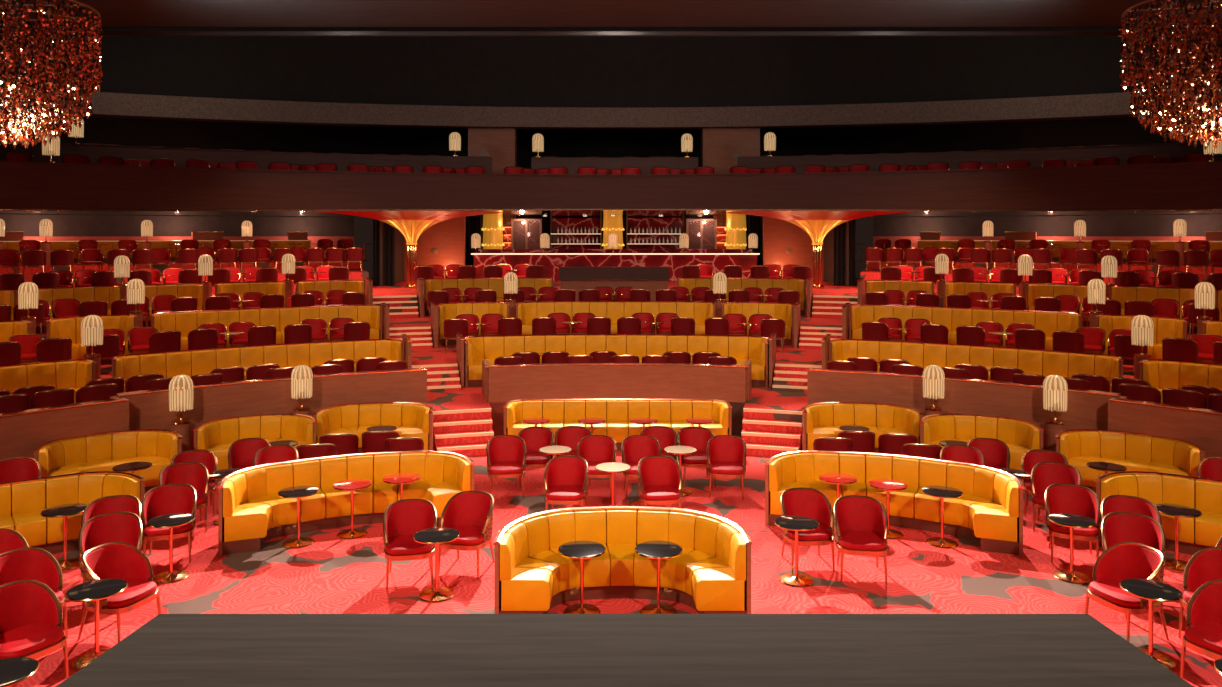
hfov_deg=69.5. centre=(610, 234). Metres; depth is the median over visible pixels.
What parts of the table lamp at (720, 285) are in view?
lamp shade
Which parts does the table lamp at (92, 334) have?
lamp shade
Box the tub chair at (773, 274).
[764,264,780,277]
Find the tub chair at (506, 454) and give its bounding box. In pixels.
[486,435,525,497]
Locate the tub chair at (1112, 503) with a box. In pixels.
[1101,495,1161,525]
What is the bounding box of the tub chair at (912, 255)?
[905,248,922,265]
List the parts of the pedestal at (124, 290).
post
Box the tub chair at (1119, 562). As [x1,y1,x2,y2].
[1085,542,1168,641]
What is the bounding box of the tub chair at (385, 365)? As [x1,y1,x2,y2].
[376,361,407,370]
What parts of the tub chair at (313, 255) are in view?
backrest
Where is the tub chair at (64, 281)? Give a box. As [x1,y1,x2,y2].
[50,270,72,286]
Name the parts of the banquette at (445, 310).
rail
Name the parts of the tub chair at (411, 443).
frame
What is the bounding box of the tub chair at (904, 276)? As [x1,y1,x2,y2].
[896,266,913,279]
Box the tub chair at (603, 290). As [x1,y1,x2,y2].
[594,287,612,300]
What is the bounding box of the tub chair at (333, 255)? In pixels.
[326,248,343,266]
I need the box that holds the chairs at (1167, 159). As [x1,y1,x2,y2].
[84,143,1183,173]
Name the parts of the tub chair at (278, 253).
backrest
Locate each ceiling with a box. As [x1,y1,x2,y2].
[0,0,1221,27]
[0,87,1221,129]
[0,210,1221,216]
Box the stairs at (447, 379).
[412,364,460,391]
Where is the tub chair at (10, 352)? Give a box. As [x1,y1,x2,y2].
[0,342,20,365]
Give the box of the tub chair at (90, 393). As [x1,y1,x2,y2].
[75,383,117,402]
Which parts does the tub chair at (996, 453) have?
seat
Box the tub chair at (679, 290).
[670,287,688,300]
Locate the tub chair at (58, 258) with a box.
[50,250,73,271]
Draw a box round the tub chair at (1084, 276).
[1078,270,1103,285]
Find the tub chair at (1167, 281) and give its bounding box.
[1158,270,1181,286]
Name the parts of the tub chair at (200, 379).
frame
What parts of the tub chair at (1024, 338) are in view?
frame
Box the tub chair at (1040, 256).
[1031,248,1051,268]
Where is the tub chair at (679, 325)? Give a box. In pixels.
[671,317,694,334]
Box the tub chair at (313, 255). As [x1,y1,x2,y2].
[306,248,324,265]
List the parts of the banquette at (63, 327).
rail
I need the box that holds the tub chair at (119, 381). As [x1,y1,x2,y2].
[85,377,123,392]
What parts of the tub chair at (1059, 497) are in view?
leg, backrest, seat, leg, leg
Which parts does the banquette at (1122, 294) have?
rail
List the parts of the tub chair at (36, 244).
backrest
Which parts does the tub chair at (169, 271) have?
seat, frame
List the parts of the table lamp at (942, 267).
lamp shade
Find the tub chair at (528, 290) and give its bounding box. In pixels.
[518,287,536,301]
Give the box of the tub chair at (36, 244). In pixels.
[19,240,40,264]
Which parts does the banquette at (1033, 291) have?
rail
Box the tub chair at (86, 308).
[78,300,107,315]
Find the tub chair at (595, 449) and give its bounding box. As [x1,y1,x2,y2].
[576,435,615,498]
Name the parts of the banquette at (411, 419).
rail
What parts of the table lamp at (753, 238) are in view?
lamp shade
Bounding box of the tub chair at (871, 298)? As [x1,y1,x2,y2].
[865,292,888,304]
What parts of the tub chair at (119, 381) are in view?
frame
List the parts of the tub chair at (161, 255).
backrest, seat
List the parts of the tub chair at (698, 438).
leg, seat, backrest, frame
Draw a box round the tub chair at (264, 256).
[254,247,271,267]
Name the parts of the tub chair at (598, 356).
frame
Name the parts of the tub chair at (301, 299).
frame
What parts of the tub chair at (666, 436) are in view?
seat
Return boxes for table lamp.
[0,219,4,242]
[18,282,37,317]
[39,219,52,241]
[42,135,59,162]
[68,117,83,143]
[81,315,102,355]
[114,256,129,284]
[127,279,144,311]
[141,220,152,241]
[169,375,192,422]
[198,255,212,282]
[242,221,251,241]
[282,254,294,280]
[291,365,312,408]
[449,132,460,155]
[471,233,480,252]
[504,272,517,300]
[532,133,543,156]
[540,233,549,252]
[608,233,617,252]
[679,233,688,252]
[681,134,692,156]
[713,272,726,300]
[748,233,757,252]
[764,132,775,155]
[923,365,944,408]
[935,254,948,280]
[983,221,993,241]
[1018,255,1032,282]
[1043,375,1067,422]
[1074,220,1085,241]
[1087,279,1105,311]
[1101,256,1116,284]
[1131,315,1153,355]
[1173,219,1186,241]
[1195,282,1214,317]
[1204,137,1221,160]
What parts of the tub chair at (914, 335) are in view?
seat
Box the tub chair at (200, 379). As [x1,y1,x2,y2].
[190,373,223,384]
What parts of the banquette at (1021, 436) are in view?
rail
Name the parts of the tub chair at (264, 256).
backrest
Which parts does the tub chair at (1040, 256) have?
backrest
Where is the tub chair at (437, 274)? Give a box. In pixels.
[427,264,443,278]
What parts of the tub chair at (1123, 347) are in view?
frame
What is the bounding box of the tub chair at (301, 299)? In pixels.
[291,293,314,306]
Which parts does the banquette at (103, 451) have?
rail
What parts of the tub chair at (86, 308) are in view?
frame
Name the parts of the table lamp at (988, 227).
lamp shade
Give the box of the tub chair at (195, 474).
[159,462,208,531]
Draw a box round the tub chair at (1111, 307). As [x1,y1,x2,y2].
[1093,299,1121,314]
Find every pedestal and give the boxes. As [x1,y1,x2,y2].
[20,317,35,333]
[41,242,50,265]
[83,354,100,378]
[115,285,126,299]
[129,312,142,326]
[142,242,151,248]
[171,420,191,451]
[200,282,210,299]
[243,242,250,247]
[283,280,293,296]
[292,407,310,415]
[506,300,515,317]
[715,300,724,317]
[924,408,942,415]
[936,280,946,296]
[984,242,991,262]
[1019,282,1030,298]
[1045,420,1065,450]
[1075,242,1084,248]
[1089,312,1103,326]
[1105,285,1115,297]
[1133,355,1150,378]
[1175,242,1184,265]
[1197,317,1212,333]
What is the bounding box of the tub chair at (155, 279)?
[140,268,160,284]
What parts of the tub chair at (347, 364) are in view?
frame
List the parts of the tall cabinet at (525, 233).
glass door, glass door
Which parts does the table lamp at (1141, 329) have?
lamp shade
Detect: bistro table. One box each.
[0,657,38,686]
[15,245,32,265]
[40,503,86,570]
[65,578,127,669]
[67,277,88,286]
[69,245,86,264]
[112,462,151,473]
[146,513,194,583]
[155,275,174,283]
[168,244,183,262]
[209,468,241,525]
[220,332,243,346]
[233,300,253,308]
[235,273,252,281]
[270,440,297,445]
[277,486,318,547]
[317,297,336,305]
[320,327,342,340]
[332,479,371,538]
[339,243,349,260]
[361,243,370,260]
[366,425,396,430]
[382,473,420,499]
[413,527,459,602]
[438,270,453,277]
[455,294,472,301]
[471,322,491,335]
[522,417,549,426]
[529,294,546,300]
[539,446,571,494]
[558,541,605,613]
[562,321,581,333]
[578,417,605,434]
[595,462,630,505]
[605,293,622,300]
[630,417,657,428]
[635,541,682,613]
[645,321,664,333]
[664,446,696,496]
[685,417,713,426]
[736,322,756,335]
[754,294,771,301]
[774,515,818,586]
[819,473,856,530]
[839,425,869,430]
[858,243,866,260]
[868,479,907,538]
[878,243,888,260]
[889,327,911,340]
[894,297,913,305]
[921,486,962,547]
[939,440,967,446]
[977,273,995,281]
[977,300,997,308]
[988,332,1012,346]
[999,468,1030,524]
[1045,244,1060,262]
[1047,513,1096,583]
[1056,275,1075,283]
[1086,462,1126,473]
[1120,578,1182,669]
[1142,277,1164,286]
[1143,245,1159,264]
[1155,503,1201,570]
[1214,658,1221,675]
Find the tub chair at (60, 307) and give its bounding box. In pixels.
[52,299,80,317]
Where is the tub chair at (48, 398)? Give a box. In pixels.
[30,388,74,408]
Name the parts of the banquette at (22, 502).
rail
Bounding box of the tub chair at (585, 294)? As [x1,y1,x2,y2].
[578,289,599,300]
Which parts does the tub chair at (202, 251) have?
backrest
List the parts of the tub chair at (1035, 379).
frame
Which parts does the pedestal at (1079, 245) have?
post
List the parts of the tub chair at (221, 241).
backrest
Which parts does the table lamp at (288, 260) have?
lamp shade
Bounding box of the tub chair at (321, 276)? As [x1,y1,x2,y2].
[316,266,333,279]
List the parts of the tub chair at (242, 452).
seat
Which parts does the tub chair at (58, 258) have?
backrest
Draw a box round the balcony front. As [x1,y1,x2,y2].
[0,160,1221,210]
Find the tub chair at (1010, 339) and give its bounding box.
[1005,323,1034,347]
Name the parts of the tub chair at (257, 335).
frame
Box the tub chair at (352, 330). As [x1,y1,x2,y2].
[344,322,369,340]
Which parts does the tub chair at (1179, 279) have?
frame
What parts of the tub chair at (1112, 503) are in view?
backrest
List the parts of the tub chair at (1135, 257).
seat, backrest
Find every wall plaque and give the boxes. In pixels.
[431,248,437,253]
[786,248,791,253]
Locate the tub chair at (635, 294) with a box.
[629,289,650,300]
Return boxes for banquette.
[0,240,310,263]
[0,290,17,319]
[0,320,30,363]
[0,359,95,403]
[0,471,145,553]
[29,286,122,332]
[33,429,181,493]
[46,315,136,364]
[111,339,403,391]
[143,284,204,326]
[150,305,382,349]
[193,414,316,480]
[214,281,287,308]
[217,450,474,555]
[296,280,365,305]
[313,402,433,453]
[424,278,552,315]
[437,302,508,345]
[464,334,768,387]
[493,506,751,613]
[503,399,731,449]
[516,301,715,334]
[677,278,806,315]
[722,302,793,345]
[764,450,1023,555]
[802,402,922,452]
[829,339,1123,391]
[849,305,1081,349]
[864,280,933,305]
[917,240,1221,263]
[919,414,1043,480]
[943,281,1016,308]
[1026,284,1097,326]
[1055,429,1204,491]
[1095,471,1221,554]
[1096,315,1187,364]
[1109,286,1196,332]
[1139,359,1221,402]
[1202,320,1221,363]
[1215,290,1221,319]
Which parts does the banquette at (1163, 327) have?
rail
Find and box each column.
[317,211,501,288]
[727,211,911,288]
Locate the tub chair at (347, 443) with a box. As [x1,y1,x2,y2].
[319,433,358,454]
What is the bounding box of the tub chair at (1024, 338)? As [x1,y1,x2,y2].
[1015,328,1045,349]
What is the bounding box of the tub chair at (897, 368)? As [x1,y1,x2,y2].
[892,364,923,374]
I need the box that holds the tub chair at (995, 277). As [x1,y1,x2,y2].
[989,267,1009,281]
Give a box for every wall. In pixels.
[0,28,1221,107]
[0,112,1221,167]
[0,140,1221,173]
[0,214,353,257]
[0,396,128,459]
[115,368,426,429]
[365,278,372,304]
[380,221,403,285]
[381,303,389,338]
[402,334,411,368]
[404,217,464,280]
[417,277,423,317]
[430,302,437,348]
[456,332,464,387]
[482,217,712,248]
[482,360,750,435]
[763,217,823,280]
[769,332,776,387]
[793,302,800,348]
[806,277,812,317]
[807,368,1121,430]
[821,334,830,368]
[824,221,848,285]
[842,303,849,338]
[857,278,864,304]
[873,214,1221,257]
[1108,396,1221,457]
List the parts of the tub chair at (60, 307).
seat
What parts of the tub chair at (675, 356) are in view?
frame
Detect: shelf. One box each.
[552,243,599,243]
[628,243,678,243]
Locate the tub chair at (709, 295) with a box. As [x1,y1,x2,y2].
[704,289,725,302]
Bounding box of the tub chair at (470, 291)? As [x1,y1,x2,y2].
[463,287,482,301]
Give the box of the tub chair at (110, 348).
[86,334,119,359]
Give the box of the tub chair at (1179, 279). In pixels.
[1171,272,1198,287]
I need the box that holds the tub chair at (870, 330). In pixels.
[862,321,888,340]
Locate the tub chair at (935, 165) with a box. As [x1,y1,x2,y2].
[926,162,949,169]
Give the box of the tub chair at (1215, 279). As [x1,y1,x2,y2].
[1207,273,1221,289]
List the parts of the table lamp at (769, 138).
lamp shade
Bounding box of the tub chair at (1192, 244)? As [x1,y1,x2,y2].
[1188,240,1209,253]
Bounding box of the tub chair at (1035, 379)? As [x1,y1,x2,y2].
[1012,373,1045,384]
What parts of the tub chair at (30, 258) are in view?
backrest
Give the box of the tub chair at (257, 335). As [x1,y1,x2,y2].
[247,325,276,345]
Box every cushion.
[0,291,3,304]
[0,322,13,341]
[0,365,26,389]
[0,485,10,516]
[0,516,14,529]
[3,291,13,314]
[7,242,18,249]
[11,480,45,514]
[12,511,46,546]
[13,322,27,335]
[26,363,55,388]
[38,289,51,311]
[38,447,51,477]
[45,442,64,470]
[46,476,78,508]
[46,515,73,542]
[47,470,80,476]
[50,320,57,338]
[51,242,71,249]
[52,288,73,301]
[52,466,83,471]
[55,361,78,388]
[57,318,75,343]
[60,437,85,465]
[66,461,91,471]
[71,346,77,359]
[72,242,77,249]
[72,344,79,358]
[73,250,80,258]
[73,288,93,301]
[73,513,82,538]
[76,317,100,343]
[76,361,91,387]
[77,343,85,358]
[78,474,106,504]
[85,434,111,460]
[86,458,111,471]
[94,287,110,308]
[98,242,111,248]
[101,249,110,257]
[101,316,120,328]
[103,474,127,496]
[109,287,119,308]
[111,456,136,472]
[112,241,118,248]
[112,432,137,457]
[116,358,123,376]
[119,342,129,355]
[120,316,133,341]
[121,356,139,382]
[122,477,139,500]
[130,456,155,473]
[136,241,142,248]
[137,432,160,455]
[137,456,167,475]
[139,459,170,486]
[140,354,165,377]
[143,308,151,320]
[145,286,156,306]
[151,241,169,248]
[154,315,160,331]
[157,285,176,296]
[157,313,174,330]
[157,432,173,457]
[166,352,190,377]
[167,435,177,462]
[170,241,180,248]
[171,249,179,256]
[175,312,196,336]
[177,285,192,297]
[181,336,187,349]
[191,350,215,375]
[192,285,202,306]
[197,311,217,328]
[197,426,208,449]
[198,241,206,247]
[204,422,220,446]
[207,241,213,247]
[207,448,228,470]
[209,444,229,447]
[216,348,239,367]
[217,284,222,294]
[217,418,238,442]
[218,310,238,331]
[222,284,232,292]
[223,481,234,516]
[224,508,267,541]
[226,335,230,346]
[227,474,246,507]
[231,241,241,247]
[233,283,249,303]
[234,501,271,529]
[238,416,260,439]
[239,310,259,325]
[240,347,263,371]
[241,468,266,500]
[247,496,278,527]
[250,283,265,294]
[260,309,279,331]
[261,416,282,437]
[263,345,286,367]
[264,438,280,441]
[264,464,292,495]
[266,283,277,294]
[267,494,296,525]
[270,241,276,247]
[276,332,281,343]
[277,241,293,247]
[277,283,284,302]
[277,438,295,440]
[280,308,299,331]
[281,416,299,438]
[287,344,309,366]
[292,460,319,487]
[294,241,310,247]
[297,417,310,440]
[298,282,303,293]
[300,307,318,323]
[300,488,324,521]
[303,282,313,290]
[305,420,312,443]
[309,343,331,366]
[314,281,329,300]
[316,411,328,435]
[317,431,346,443]
[319,307,337,326]
[320,457,346,487]
[320,486,349,517]
[324,407,340,430]
[329,427,351,433]
[330,281,345,290]
[332,342,353,359]
[338,306,356,321]
[340,405,358,426]
[341,425,358,434]
[346,281,356,291]
[347,455,372,482]
[349,483,372,514]
[354,341,375,363]
[357,281,363,292]
[357,306,371,327]
[357,425,377,447]
[359,404,380,424]
[370,328,378,338]
[371,306,379,328]
[373,482,398,512]
[374,454,399,481]
[375,341,391,360]
[381,404,402,424]
[391,341,401,360]
[396,425,414,432]
[398,480,423,499]
[399,426,421,434]
[400,429,428,449]
[400,453,425,479]
[402,404,419,425]
[416,406,428,426]
[418,480,442,498]
[422,409,429,433]
[424,482,456,500]
[425,453,446,481]
[426,280,431,299]
[430,486,462,517]
[431,280,441,290]
[439,305,445,327]
[440,327,443,338]
[442,279,457,288]
[443,304,455,318]
[443,455,462,484]
[456,304,471,315]
[457,459,470,490]
[458,279,472,297]
[467,341,472,365]
[468,362,481,379]
[469,337,483,359]
[473,279,487,289]
[473,303,488,322]
[484,337,503,358]
[485,358,495,364]
[489,279,503,296]
[489,303,500,313]
[497,297,503,301]
[499,533,515,580]
[500,304,506,317]
[501,568,552,610]
[504,336,523,356]
[506,523,527,565]
[507,404,514,427]
[508,423,533,435]
[510,401,522,422]
[515,557,559,596]
[518,303,524,324]
[519,279,533,287]
[521,515,548,556]
[522,324,531,334]
[522,401,542,418]
[524,303,536,323]
[525,336,544,356]
[528,550,568,592]
[534,279,544,293]
[537,303,553,316]
[542,421,563,442]
[543,401,563,420]
[545,279,551,286]
[545,336,564,351]
[545,511,574,548]
[549,548,579,588]
[555,302,571,320]
[564,401,584,420]
[564,421,584,426]
[566,336,585,354]
[572,302,588,317]
[574,510,605,544]
[584,545,609,586]
[586,336,605,354]
[586,401,606,420]
[586,421,606,435]
[590,302,606,316]
[606,336,625,354]
[606,510,636,544]
[606,543,636,585]
[607,302,623,322]
[607,401,627,420]
[607,421,627,442]
[611,323,616,333]
[624,302,640,316]
[627,336,645,356]
[628,401,648,420]
[628,421,649,435]
[634,553,663,586]
[637,510,668,544]
[642,302,658,320]
[647,336,666,354]
[650,401,670,420]
[650,421,670,427]
[659,302,675,313]
[663,547,693,588]
[667,336,686,351]
[668,511,698,549]
[671,401,691,420]
[671,421,692,442]
[675,550,715,592]
[677,303,693,318]
[678,279,684,286]
[684,279,695,296]
[685,557,729,596]
[688,336,707,356]
[692,401,712,418]
[692,568,744,610]
[694,303,706,323]
[694,515,722,556]
[695,324,704,334]
[696,279,710,288]
[701,423,727,435]
[706,303,712,318]
[708,336,727,355]
[712,401,724,422]
[716,523,738,565]
[720,404,728,427]
[724,304,730,314]
[726,279,740,296]
[729,337,748,358]
[729,533,745,580]
[730,303,741,313]
[735,358,747,364]
[741,279,756,289]
[742,303,758,321]
[743,362,765,379]
[749,337,763,359]
[757,279,771,297]
[759,304,774,318]
[760,341,765,365]
[769,459,782,491]
[770,486,790,514]
[772,279,787,289]
[775,304,787,320]
[776,455,795,484]
[782,482,809,487]
[785,305,791,327]
[785,326,790,338]
[788,280,798,290]
[792,453,813,481]
[796,480,820,490]
[798,280,804,299]
[800,299,803,309]
[806,406,818,427]
[806,409,812,433]
[806,429,835,449]
[813,426,835,435]
[813,453,838,479]
[814,480,841,510]
[815,404,832,425]
[820,425,839,436]
[831,341,841,360]
[832,404,853,424]
[834,424,853,431]
[839,454,864,481]
[840,482,865,495]
[841,341,856,360]
[851,306,860,328]
[852,328,861,338]
[854,404,875,424]
[857,341,878,363]
[858,425,877,447]
[860,306,873,327]
[866,281,873,292]
[866,455,891,482]
[866,483,890,509]
[873,281,884,291]
[874,306,892,321]
[876,405,894,426]
[876,425,893,447]
[879,342,900,363]
[883,427,905,433]
[885,281,899,290]
[888,431,918,443]
[890,486,918,517]
[892,457,918,487]
[893,307,912,326]
[894,407,911,430]
[900,281,915,300]
[901,343,923,366]
[902,330,904,340]
[907,411,919,435]
[913,307,931,323]
[914,488,940,521]
[916,282,926,290]
[917,241,933,247]
[919,460,946,487]
[923,420,930,443]
[924,344,946,366]
[925,417,938,440]
[926,282,931,293]
[932,308,951,331]
[934,241,950,247]
[936,416,954,438]
[940,438,958,440]
[940,494,972,525]
[945,283,952,303]
[946,345,969,367]
[946,464,975,495]
[950,332,956,343]
[951,241,957,247]
[952,309,971,331]
[953,283,964,294]
[953,416,974,437]
[956,438,972,441]
[961,496,993,527]
[965,283,980,294]
[968,502,1005,529]
[970,347,993,371]
[972,310,992,325]
[973,468,998,500]
[973,508,1016,541]
[974,241,983,247]
[975,416,997,438]
[981,283,997,303]
[992,241,997,247]
[993,310,1013,331]
[993,474,1013,507]
[994,348,1017,367]
[997,418,1018,443]
[998,284,1008,292]
[1002,335,1005,346]
[1006,481,1018,517]
[1007,444,1026,447]
[1008,284,1013,293]
[1009,448,1029,469]
[1014,311,1034,326]
[1015,241,1020,247]
[1015,422,1032,447]
[1018,350,1042,375]
[1021,241,1029,247]
[1027,426,1039,449]
[1028,285,1037,306]
[1035,312,1056,336]
[1038,285,1053,296]
[1043,352,1068,377]
[1045,337,1052,349]
[1047,241,1057,248]
[1049,249,1056,256]
[1054,285,1073,296]
[1057,313,1074,330]
[1058,241,1075,248]
[1060,435,1069,460]
[1063,432,1080,458]
[1068,354,1094,377]
[1068,459,1097,486]
[1070,456,1100,476]
[1071,315,1078,330]
[1074,286,1087,306]
[1077,432,1099,455]
[1081,456,1105,474]
[1084,241,1091,248]
[1095,356,1113,382]
[1099,316,1111,341]
[1099,432,1124,457]
[1100,456,1126,472]
[1101,477,1118,503]
[1103,342,1113,355]
[1110,241,1115,248]
[1111,316,1131,329]
[1111,358,1118,382]
[1112,287,1121,308]
[1112,474,1137,496]
[1116,242,1130,248]
[1119,249,1127,257]
[1121,287,1136,308]
[1125,434,1151,460]
[1125,457,1151,471]
[1132,317,1156,343]
[1134,474,1161,504]
[1137,288,1157,301]
[1143,361,1158,387]
[1146,462,1171,471]
[1148,344,1155,358]
[1149,250,1155,258]
[1151,242,1156,249]
[1151,437,1177,465]
[1153,344,1161,358]
[1154,466,1185,471]
[1155,346,1162,359]
[1156,361,1179,388]
[1157,242,1174,249]
[1157,318,1176,343]
[1157,388,1162,402]
[1158,288,1179,301]
[1158,470,1191,476]
[1160,513,1167,538]
[1162,476,1194,507]
[1168,515,1194,543]
[1173,442,1192,470]
[1175,320,1183,338]
[1179,363,1208,388]
[1180,289,1193,311]
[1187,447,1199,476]
[1195,480,1221,513]
[1195,511,1221,546]
[1206,322,1219,335]
[1208,365,1221,389]
[1210,242,1221,249]
[1218,291,1221,314]
[1219,322,1221,336]
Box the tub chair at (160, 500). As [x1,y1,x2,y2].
[141,483,196,562]
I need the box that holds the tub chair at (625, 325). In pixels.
[617,317,640,333]
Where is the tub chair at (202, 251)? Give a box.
[197,248,214,268]
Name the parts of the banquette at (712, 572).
rail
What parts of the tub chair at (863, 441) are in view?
frame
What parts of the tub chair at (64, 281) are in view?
backrest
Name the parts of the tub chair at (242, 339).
seat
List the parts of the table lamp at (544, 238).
lamp shade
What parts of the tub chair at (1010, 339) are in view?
seat, backrest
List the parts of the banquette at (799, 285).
rail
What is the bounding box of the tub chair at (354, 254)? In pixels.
[345,247,363,271]
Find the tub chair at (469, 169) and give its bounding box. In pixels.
[464,166,484,173]
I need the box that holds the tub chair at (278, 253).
[273,248,292,268]
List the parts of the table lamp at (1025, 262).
lamp shade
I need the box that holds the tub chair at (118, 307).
[110,299,138,314]
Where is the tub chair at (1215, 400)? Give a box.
[1208,394,1221,410]
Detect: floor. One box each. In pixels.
[0,258,361,274]
[10,436,1221,686]
[17,268,368,298]
[17,278,1018,313]
[32,314,1196,362]
[56,614,1193,686]
[100,345,1133,378]
[191,386,1044,449]
[860,268,1207,291]
[868,258,1221,274]
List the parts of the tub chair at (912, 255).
backrest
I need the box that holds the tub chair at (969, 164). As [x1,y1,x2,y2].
[958,161,981,169]
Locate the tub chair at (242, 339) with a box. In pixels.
[229,322,255,346]
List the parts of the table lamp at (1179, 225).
lamp shade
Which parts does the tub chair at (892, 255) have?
backrest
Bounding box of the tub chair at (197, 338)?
[187,328,217,349]
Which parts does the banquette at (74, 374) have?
rail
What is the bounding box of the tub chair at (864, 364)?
[847,357,877,371]
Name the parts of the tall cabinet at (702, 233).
glass door, glass door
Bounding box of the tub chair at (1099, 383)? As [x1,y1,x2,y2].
[1071,374,1109,391]
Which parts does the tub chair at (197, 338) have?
frame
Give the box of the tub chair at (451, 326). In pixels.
[443,319,468,350]
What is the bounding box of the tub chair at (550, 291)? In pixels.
[538,287,557,300]
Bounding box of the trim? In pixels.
[9,31,1221,35]
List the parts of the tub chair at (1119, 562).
leg, seat, frame, leg, backrest, leg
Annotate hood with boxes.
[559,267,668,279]
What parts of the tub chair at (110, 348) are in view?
frame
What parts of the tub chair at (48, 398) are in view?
frame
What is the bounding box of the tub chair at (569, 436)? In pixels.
[554,426,591,485]
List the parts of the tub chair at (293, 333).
frame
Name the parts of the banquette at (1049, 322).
rail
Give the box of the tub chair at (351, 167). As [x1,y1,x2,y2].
[347,164,368,171]
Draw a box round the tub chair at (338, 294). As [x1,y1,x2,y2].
[326,290,346,305]
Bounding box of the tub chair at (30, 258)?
[21,250,45,278]
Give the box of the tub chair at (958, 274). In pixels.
[952,268,973,281]
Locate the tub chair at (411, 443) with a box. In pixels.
[384,437,423,451]
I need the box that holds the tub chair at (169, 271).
[163,268,184,283]
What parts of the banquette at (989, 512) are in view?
rail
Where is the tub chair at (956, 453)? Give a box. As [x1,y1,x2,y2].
[940,445,984,465]
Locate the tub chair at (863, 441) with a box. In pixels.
[836,431,874,452]
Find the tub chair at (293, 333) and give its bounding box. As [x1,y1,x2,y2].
[284,324,311,343]
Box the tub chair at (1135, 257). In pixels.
[1126,249,1148,270]
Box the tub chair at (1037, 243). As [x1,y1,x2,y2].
[1029,239,1047,248]
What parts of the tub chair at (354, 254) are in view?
backrest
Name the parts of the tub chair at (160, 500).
leg, seat, backrest, leg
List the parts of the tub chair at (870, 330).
frame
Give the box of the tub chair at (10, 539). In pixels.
[0,528,28,553]
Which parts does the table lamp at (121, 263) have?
lamp shade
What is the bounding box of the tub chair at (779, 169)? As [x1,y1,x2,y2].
[774,166,795,172]
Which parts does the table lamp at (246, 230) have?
lamp shade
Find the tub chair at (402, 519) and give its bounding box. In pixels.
[383,499,436,589]
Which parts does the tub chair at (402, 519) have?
leg, backrest, seat, frame, leg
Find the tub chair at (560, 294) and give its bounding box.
[554,289,575,300]
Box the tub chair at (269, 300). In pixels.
[260,294,283,307]
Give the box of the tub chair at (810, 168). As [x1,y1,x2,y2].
[804,165,825,172]
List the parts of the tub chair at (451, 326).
frame, backrest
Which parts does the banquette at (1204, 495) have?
rail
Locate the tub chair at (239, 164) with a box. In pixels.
[235,161,258,168]
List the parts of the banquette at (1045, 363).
rail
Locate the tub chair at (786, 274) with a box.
[783,264,799,278]
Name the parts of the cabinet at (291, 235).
door, door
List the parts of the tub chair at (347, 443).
frame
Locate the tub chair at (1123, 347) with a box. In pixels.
[1114,334,1147,359]
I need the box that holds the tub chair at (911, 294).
[906,290,927,305]
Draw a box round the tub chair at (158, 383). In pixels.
[143,377,182,389]
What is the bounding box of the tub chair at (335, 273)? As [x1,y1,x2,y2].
[328,267,348,279]
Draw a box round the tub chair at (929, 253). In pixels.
[922,247,938,265]
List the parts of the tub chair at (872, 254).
backrest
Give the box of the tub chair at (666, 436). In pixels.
[640,426,676,459]
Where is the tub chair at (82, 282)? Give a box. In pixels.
[75,270,95,286]
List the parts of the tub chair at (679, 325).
frame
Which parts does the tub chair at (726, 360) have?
frame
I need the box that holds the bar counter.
[471,249,759,280]
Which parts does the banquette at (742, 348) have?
rail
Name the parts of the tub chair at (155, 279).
backrest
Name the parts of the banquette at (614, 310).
rail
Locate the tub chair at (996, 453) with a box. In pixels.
[967,438,1009,468]
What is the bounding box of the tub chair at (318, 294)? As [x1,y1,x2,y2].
[302,290,323,305]
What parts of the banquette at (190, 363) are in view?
rail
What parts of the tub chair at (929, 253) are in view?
seat, backrest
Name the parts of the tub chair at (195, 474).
frame, backrest, seat, leg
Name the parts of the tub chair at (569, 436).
seat, frame, backrest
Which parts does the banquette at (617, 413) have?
rail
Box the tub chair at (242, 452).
[228,438,270,468]
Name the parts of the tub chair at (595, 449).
frame, backrest, seat, leg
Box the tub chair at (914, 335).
[904,318,930,341]
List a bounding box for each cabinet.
[0,231,23,240]
[191,231,223,239]
[288,232,307,239]
[511,219,541,248]
[686,219,716,248]
[920,232,939,239]
[1005,231,1036,239]
[1205,231,1221,240]
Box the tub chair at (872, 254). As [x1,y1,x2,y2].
[865,247,882,271]
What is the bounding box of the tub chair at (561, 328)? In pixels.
[547,313,570,333]
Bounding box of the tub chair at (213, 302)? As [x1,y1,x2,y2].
[205,296,230,309]
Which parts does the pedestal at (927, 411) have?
post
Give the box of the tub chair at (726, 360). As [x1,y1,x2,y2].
[707,356,736,364]
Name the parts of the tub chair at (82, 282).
seat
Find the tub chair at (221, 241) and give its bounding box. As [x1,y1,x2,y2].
[213,239,230,261]
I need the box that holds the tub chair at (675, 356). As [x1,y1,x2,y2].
[663,351,690,363]
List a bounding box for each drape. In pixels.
[373,219,394,285]
[465,216,481,265]
[746,216,762,265]
[834,219,855,285]
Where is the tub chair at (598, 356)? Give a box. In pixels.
[589,351,616,362]
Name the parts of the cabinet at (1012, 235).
door, door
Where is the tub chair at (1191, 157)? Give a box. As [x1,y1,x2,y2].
[1183,153,1211,161]
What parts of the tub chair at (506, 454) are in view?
leg, frame, seat, backrest, leg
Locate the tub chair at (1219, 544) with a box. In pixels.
[1215,536,1221,547]
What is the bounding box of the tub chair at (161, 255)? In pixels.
[151,248,170,268]
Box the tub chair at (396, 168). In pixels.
[392,165,413,172]
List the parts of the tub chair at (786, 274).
backrest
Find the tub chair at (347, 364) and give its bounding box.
[323,359,353,372]
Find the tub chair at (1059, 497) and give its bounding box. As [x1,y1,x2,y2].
[1045,483,1100,562]
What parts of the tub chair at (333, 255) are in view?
backrest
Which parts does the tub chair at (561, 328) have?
backrest, seat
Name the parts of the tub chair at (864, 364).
frame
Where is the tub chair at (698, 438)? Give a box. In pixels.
[677,427,715,487]
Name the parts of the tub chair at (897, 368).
frame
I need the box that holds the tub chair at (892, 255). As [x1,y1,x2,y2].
[885,248,902,266]

